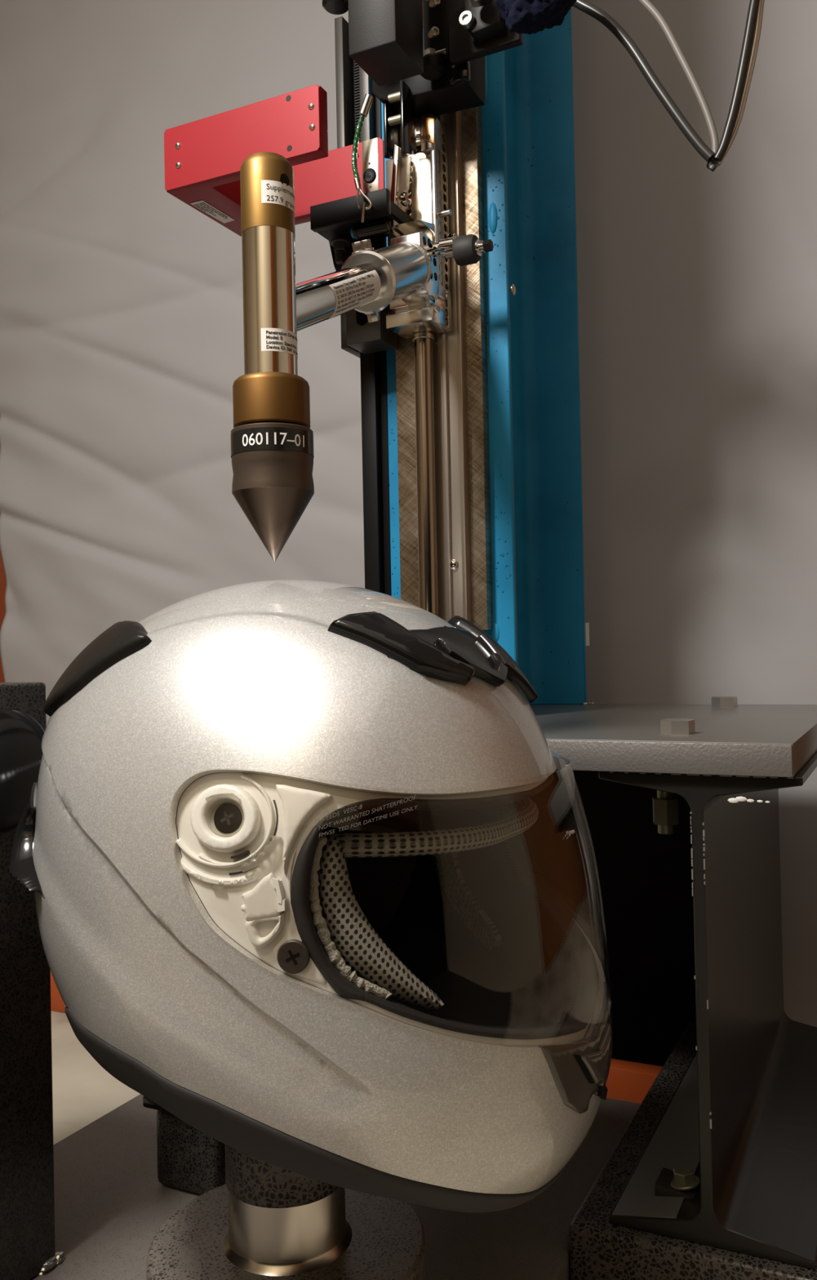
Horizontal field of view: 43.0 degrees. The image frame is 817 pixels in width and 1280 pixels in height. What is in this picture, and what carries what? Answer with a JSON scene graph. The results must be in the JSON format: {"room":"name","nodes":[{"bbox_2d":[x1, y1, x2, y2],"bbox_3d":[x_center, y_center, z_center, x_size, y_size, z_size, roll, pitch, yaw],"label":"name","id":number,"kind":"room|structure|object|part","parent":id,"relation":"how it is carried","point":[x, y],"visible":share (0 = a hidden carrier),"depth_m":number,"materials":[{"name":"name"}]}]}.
{"room":"test facility","nodes":[
{"label":"test facility","id":0,"kind":"room"},
{"bbox_2d":[50,1010,139,1144],"bbox_3d":[-0.467,0.402,0.471,3.850,0.001,3.650,-1,-1,0],"label":"floor","id":1,"kind":"structure","parent":0,"point":[83,1091],"depth_m":0.94,"materials":[{"name":"concrete"}]},
{"bbox_2d":[30,1093,199,1279],"bbox_3d":[-0.191,0.384,0.709,0.172,0.030,0.224,-2,-1,26],"label":"base plate","id":2,"kind":"object","parent":1,"relation":"on","point":[117,1205],"depth_m":0.69,"materials":[{"name":"grey paint"}]},
{"bbox_2d":[0,682,64,1279],"bbox_3d":[-0.312,0.199,0.550,0.148,0.345,0.216,-2,-1,26],"label":"upright post","id":3,"kind":"object","parent":2,"relation":"on","point":[27,1209],"visible":0.93,"depth_m":0.59,"materials":[{"name":"black paint"}]},
{"bbox_3d":[-0.226,0.073,0.580,0.013,0.068,0.068,-2,-1,26],"label":"knob","id":4,"kind":"part","parent":3,"relation":"part of","materials":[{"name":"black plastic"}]},
{"bbox_2d":[142,1096,226,1195],"bbox_3d":[-0.138,0.336,0.707,0.062,0.063,0.056,-2,-1,26],"label":"block","id":5,"kind":"object","parent":2,"relation":"on","point":[190,1160],"visible":0.29,"depth_m":0.69,"materials":[{"name":"black paint"}]},
{"bbox_3d":[-0.139,0.309,0.707,0.062,0.008,0.056,-2,-1,26],"label":"plate","id":6,"kind":"part","parent":5,"relation":"part of","materials":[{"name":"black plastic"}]},
{"bbox_2d":[146,1143,426,1279],"bbox_3d":[-0.066,0.271,0.557,0.148,0.188,0.148,-2,-1,26],"label":"pedestal","id":7,"kind":"object","parent":2,"relation":"on","point":[268,1221],"visible":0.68,"depth_m":0.53,"materials":[{"name":"grey paint"}]},
{"bbox_3d":[-0.067,0.233,0.557,0.065,0.112,0.065,-2,-1,26],"label":"painted post","id":8,"kind":"part","parent":7,"relation":"part of","materials":[{"name":"black paint"}]},
{"bbox_2d":[324,810,422,933],"bbox_3d":[-0.061,0.083,0.554,0.144,0.188,0.116,-2,-1,28],"label":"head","id":9,"kind":"object","parent":7,"relation":"on","point":[379,885],"visible":0.06,"depth_m":0.51},
{"bbox_2d":[8,579,613,1212],"bbox_3d":[-0.045,0.110,0.546,0.302,0.285,0.257,-2,-1,28],"label":"helmet","id":10,"kind":"object","parent":9,"relation":"on","point":[206,941],"visible":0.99,"depth_m":0.44,"materials":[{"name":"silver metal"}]},
{"bbox_2d":[8,782,44,897],"bbox_3d":[-0.189,0.097,0.510,0.015,0.048,0.059,-1,-1,-23],"label":"exhaust vent","id":11,"kind":"object","parent":10,"relation":"attached to","point":[27,855],"depth_m":0.50,"materials":[{"name":"black plastic"}]},
{"bbox_2d":[43,620,151,716],"bbox_3d":[-0.160,0.015,0.526,0.043,0.049,0.089,-1,-1,-28],"label":"vent","id":12,"kind":"object","parent":10,"relation":"attached to","point":[114,668],"depth_m":0.50,"materials":[{"name":"black plastic"}]},
{"bbox_3d":[-0.053,0.101,0.418,0.005,0.010,0.003,-2,-1,28],"label":"latch rail","id":13,"kind":"part","parent":10,"relation":"part of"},
{"bbox_3d":[-0.040,0.209,0.543,0.256,0.085,0.245,-2,-1,28],"label":"neck trim","id":14,"kind":"part","parent":10,"relation":"part of","materials":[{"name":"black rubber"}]},
{"bbox_2d":[351,908,543,1026],"bbox_3d":[-0.021,0.183,0.533,0.185,0.080,0.217,-2,-1,28],"label":"curtain","id":15,"kind":"object","parent":10,"relation":"hanging from","point":[442,966],"depth_m":0.56,"materials":[{"name":"black fabric"}]},
{"bbox_2d":[537,982,613,1113],"bbox_3d":[0.082,0.192,0.478,0.011,0.041,0.093,-2,-1,28],"label":"vent","id":16,"kind":"object","parent":10,"relation":"attached to","point":[574,1065],"depth_m":0.47,"materials":[{"name":"grey plastic"}]},
{"bbox_2d":[50,972,662,1103],"bbox_3d":[-0.172,0.385,1.044,0.857,0.036,0.021,-2,-1,26],"label":"wooden board","id":17,"kind":"object","parent":1,"relation":"on","point":[627,1081],"visible":0.02,"depth_m":0.86,"materials":[{"name":"brown paint"}]},
{"bbox_2d":[0,0,816,1026],"bbox_3d":[-0.044,-0.475,1.238,1.242,1.750,0.032,-2,-1,26],"label":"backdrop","id":18,"kind":"structure","parent":1,"relation":"on","point":[122,348],"depth_m":1.25,"materials":[{"name":"grey paper"}]},
{"bbox_2d":[408,1097,640,1279],"bbox_3d":[0.084,0.378,0.706,0.120,0.030,0.274,-2,-1,26],"label":"base plate","id":19,"kind":"object","parent":1,"relation":"on","point":[530,1240],"depth_m":0.64,"materials":[{"name":"grey paint"}]},
{"bbox_2d":[512,769,696,1066],"bbox_3d":[0.165,0.238,0.994,0.353,0.313,0.012,-2,-1,26],"label":"panel","id":20,"kind":"object","parent":1,"relation":"on","point":[646,877],"visible":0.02,"depth_m":0.97,"materials":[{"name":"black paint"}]},
{"bbox_2d":[568,1021,816,1279],"bbox_3d":[0.453,0.361,0.639,0.620,0.048,0.366,-2,-1,26],"label":"base block","id":21,"kind":"object","parent":1,"relation":"on","point":[600,1249],"visible":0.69,"depth_m":0.60,"materials":[{"name":"black paint"}]},
{"bbox_2d":[599,751,816,1269],"bbox_3d":[0.243,0.209,0.745,0.114,0.266,0.358,-2,-1,26],"label":"support beam","id":22,"kind":"structure","parent":21,"relation":"on","point":[742,1115],"depth_m":0.65,"materials":[{"name":"black metal"}]},
{"bbox_2d":[530,695,816,777],"bbox_3d":[0.121,0.065,0.815,0.380,0.028,0.384,-2,-1,26],"label":"plate","id":23,"kind":"object","parent":22,"relation":"on","point":[722,737],"visible":0.52,"depth_m":0.62,"materials":[{"name":"silver metal"}]},
{"bbox_2d":[381,0,595,705],"bbox_3d":[0.064,-0.410,0.922,0.120,0.948,0.241,-2,-1,26],"label":"tower","id":24,"kind":"object","parent":23,"relation":"on","point":[484,425],"visible":0.72,"depth_m":0.87,"materials":[{"name":"blue metal"}]},
{"bbox_2d":[310,16,412,595],"bbox_3d":[-0.031,-0.385,0.838,0.088,0.897,0.118,-2,-1,26],"label":"rail","id":25,"kind":"object","parent":24,"relation":"attached to","point":[353,82],"depth_m":0.87,"materials":[{"name":"black metal"}]},
{"bbox_2d":[164,84,384,236],"bbox_3d":[-0.096,-0.350,0.768,0.137,0.045,0.098,-2,-1,26],"label":"bracket","id":26,"kind":"object","parent":25,"relation":"attached to","point":[204,157],"visible":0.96,"depth_m":0.74,"materials":[{"name":"red metal"}]},
{"bbox_2d":[193,202,226,218],"bbox_3d":[-0.150,-0.326,0.789,0.010,0.001,0.032,-2,-1,26],"label":"print","id":27,"kind":"object","parent":26,"relation":"on","point":[202,202],"depth_m":0.79},
{"bbox_2d":[351,93,373,222],"bbox_3d":[-0.034,-0.355,0.764,0.019,0.093,0.007,-2,-1,26],"label":"lanyard","id":28,"kind":"object","parent":26,"relation":"hanging from","point":[368,99],"visible":1,"depth_m":0.76,"materials":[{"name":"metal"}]},
{"bbox_3d":[-0.033,-0.287,0.817,0.078,0.098,0.078,-2,-1,26],"label":"gate bracket","id":29,"kind":"part","parent":25,"relation":"part of","materials":[{"name":"silver metal"}]},
{"bbox_2d":[316,200,412,242],"bbox_3d":[-0.036,-0.324,0.807,0.068,0.010,0.042,-2,-1,26],"label":"shelf","id":30,"kind":"object","parent":25,"relation":"attached to","point":[335,220],"depth_m":0.79,"materials":[{"name":"black metal"}]},
{"bbox_3d":[-0.032,-0.384,0.887,0.029,0.897,0.030,-2,-1,26],"label":"rail","id":31,"kind":"part","parent":25,"relation":"part of","materials":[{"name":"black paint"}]},
{"bbox_2d":[321,0,523,159],"bbox_3d":[0.008,-0.599,0.740,0.132,0.473,0.136,-2,-1,26],"label":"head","id":32,"kind":"object","parent":24,"relation":"attached to","point":[437,68],"visible":0.99,"depth_m":0.74},
{"bbox_3d":[-0.055,-0.642,0.740,0.021,0.384,0.021,-2,-1,26],"label":"round knob","id":33,"kind":"part","parent":32,"relation":"part of","materials":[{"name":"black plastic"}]},
{"bbox_3d":[-0.013,-0.399,0.802,0.002,0.060,0.022,-2,-1,26],"label":"fork plate","id":34,"kind":"part","parent":32,"relation":"part of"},
{"bbox_3d":[0.000,-0.389,0.778,0.002,0.054,0.022,-2,-1,26],"label":"fork plate","id":35,"kind":"part","parent":32,"relation":"part of","materials":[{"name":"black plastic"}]},
{"bbox_3d":[0.025,-0.631,0.779,0.020,0.408,0.040,-2,-1,26],"label":"plate","id":36,"kind":"part","parent":32,"relation":"part of","materials":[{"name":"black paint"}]},
{"bbox_2d":[448,61,471,85],"bbox_3d":[0.038,-0.416,0.759,0.015,0.016,0.008,-2,-1,26],"label":"switch","id":37,"kind":"object","parent":32,"relation":"attached to","point":[460,72],"depth_m":0.76,"materials":[{"name":"black plastic"}]},
{"bbox_2d":[493,0,577,34],"bbox_3d":[0.087,-0.431,0.692,0.061,0.045,0.040,-2,-1,26],"label":"cloth bundle","id":38,"kind":"object","parent":32,"relation":"attached to","point":[520,16],"visible":1,"depth_m":0.69,"materials":[{"name":"blue"}]},
{"bbox_2d":[573,0,715,162],"bbox_3d":[0.141,-0.398,0.711,0.132,0.170,0.007,-2,-1,26],"label":"cable","id":39,"kind":"object","parent":32,"relation":"hanging from","point":[584,6],"visible":1,"depth_m":0.70,"materials":[{"name":"black plastic"}]},
{"bbox_2d":[638,0,719,167],"bbox_3d":[0.147,-0.465,0.713,0.122,0.306,0.005,-2,-1,26],"label":"cable","id":40,"kind":"object","parent":39,"relation":"attached to","point":[706,111],"visible":1,"depth_m":0.69,"materials":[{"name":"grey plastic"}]},
{"bbox_2d":[706,157,717,171],"bbox_3d":[0.202,-0.313,0.685,0.010,0.010,0.015,-2,-1,26],"label":"cable tie","id":41,"kind":"object","parent":39,"relation":"attached to","point":[713,167],"visible":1,"depth_m":0.68,"materials":[{"name":"black plastic"}]},
{"bbox_2d":[713,0,759,161],"bbox_3d":[0.224,-0.432,0.670,0.057,0.235,0.006,-2,-1,26],"label":"cable","id":42,"kind":"object","parent":41,"relation":"attached to","point":[721,152],"visible":1,"depth_m":0.67,"materials":[{"name":"black plastic"}]},
{"bbox_2d":[716,0,764,165],"bbox_3d":[0.224,-0.435,0.677,0.054,0.241,0.006,-2,-1,26],"label":"cable","id":43,"kind":"object","parent":41,"relation":"attached to","point":[757,30],"visible":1,"depth_m":0.68,"materials":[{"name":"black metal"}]},
{"bbox_3d":[0.009,-0.389,0.824,0.015,0.890,0.015,-2,-1,26],"label":"guide rod","id":44,"kind":"part","parent":24,"relation":"part of","materials":[{"name":"silver metal"}]},
{"bbox_2d":[386,113,493,342],"bbox_3d":[0.022,-0.323,0.792,0.094,0.170,0.062,-2,-1,26],"label":"carriage","id":45,"kind":"object","parent":24,"relation":"attached to","point":[427,310],"visible":0.91,"depth_m":0.80,"materials":[{"name":"silver metal"}]},
{"bbox_2d":[295,239,432,332],"bbox_3d":[-0.037,-0.230,0.672,0.040,0.130,0.233,-1,-1,21],"label":"carriage arm","id":46,"kind":"object","parent":45,"relation":"attached to","point":[367,282],"visible":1,"depth_m":0.69,"materials":[{"name":"silver metal"}]},
{"bbox_2d":[230,151,314,561],"bbox_3d":[-0.075,-0.151,0.562,0.045,0.218,0.045,-2,-1,26],"label":"penetrator","id":47,"kind":"object","parent":46,"relation":"attached to","point":[272,437],"visible":1,"depth_m":0.55,"materials":[{"name":"metal"}]},
{"bbox_2d":[242,432,304,447],"bbox_3d":[-0.071,-0.105,0.542,0.032,0.006,0.007,-1,-1,-9],"label":"print","id":48,"kind":"object","parent":47,"relation":"on","point":[249,439],"depth_m":0.54,"materials":[{"name":"white paint"}]},
{"bbox_2d":[266,183,294,208],"bbox_3d":[-0.067,-0.236,0.559,0.008,0.010,0.026,-1,-1,21],"label":"print","id":49,"kind":"object","parent":47,"relation":"on","point":[277,195],"depth_m":0.55,"materials":[{"name":"black"}]},
{"bbox_2d":[266,330,297,357],"bbox_3d":[-0.066,-0.159,0.555,0.006,0.010,0.024,-2,-1,35],"label":"print","id":50,"kind":"object","parent":47,"relation":"on","point":[279,344],"depth_m":0.55,"materials":[{"name":"black"}]},
{"bbox_2d":[333,274,374,312],"bbox_3d":[-0.034,-0.217,0.645,0.004,0.042,0.064,-1,-1,20],"label":"print","id":51,"kind":"object","parent":46,"relation":"attached to","point":[350,291],"depth_m":0.64,"materials":[{"name":"black"}]},
{"bbox_2d":[350,217,391,240],"bbox_3d":[-0.029,-0.314,0.793,0.032,0.012,0.012,-2,-1,26],"label":"damper","id":52,"kind":"object","parent":45,"relation":"attached to","point":[383,226],"visible":1,"depth_m":0.79,"materials":[{"name":"black plastic"}]},
{"bbox_3d":[0.021,-0.389,0.832,0.043,0.890,0.012,-2,-1,26],"label":"guide rail","id":53,"kind":"part","parent":24,"relation":"part of","materials":[{"name":"metal"}]},
{"bbox_3d":[0.022,-0.420,0.845,0.076,0.827,0.012,-2,-1,26],"label":"backing plate","id":54,"kind":"part","parent":24,"relation":"part of","materials":[{"name":"metal"}]},
{"bbox_2d":[654,1165,700,1198],"bbox_3d":[0.165,0.329,0.627,0.027,0.018,0.023,-2,-1,26],"label":"clamp","id":55,"kind":"object","parent":22,"relation":"attached to","point":[682,1181],"visible":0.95,"depth_m":0.62,"materials":[{"name":"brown metal"}]},
{"bbox_2d":[671,1174,700,1190],"bbox_3d":[0.167,0.328,0.626,0.019,0.005,0.019,-2,-1,26],"label":"washer","id":56,"kind":"object","parent":55,"relation":"in","point":[678,1182],"depth_m":0.62,"materials":[{"name":"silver metal"}]},
{"bbox_3d":[-0.490,-0.717,2.333,3.850,2.280,0.050,-1,-1,0],"label":"wall","id":57,"kind":"structure","parent":0,"visible":0},
{"bbox_2d":[0,551,5,682],"bbox_3d":[-0.970,-0.382,2.279,0.180,1.630,0.049,-1,-1,0],"label":"trim","id":58,"kind":"structure","parent":57,"relation":"attached to","point":[2,580],"depth_m":2.25,"materials":[{"name":"brown paint"}]}
]}

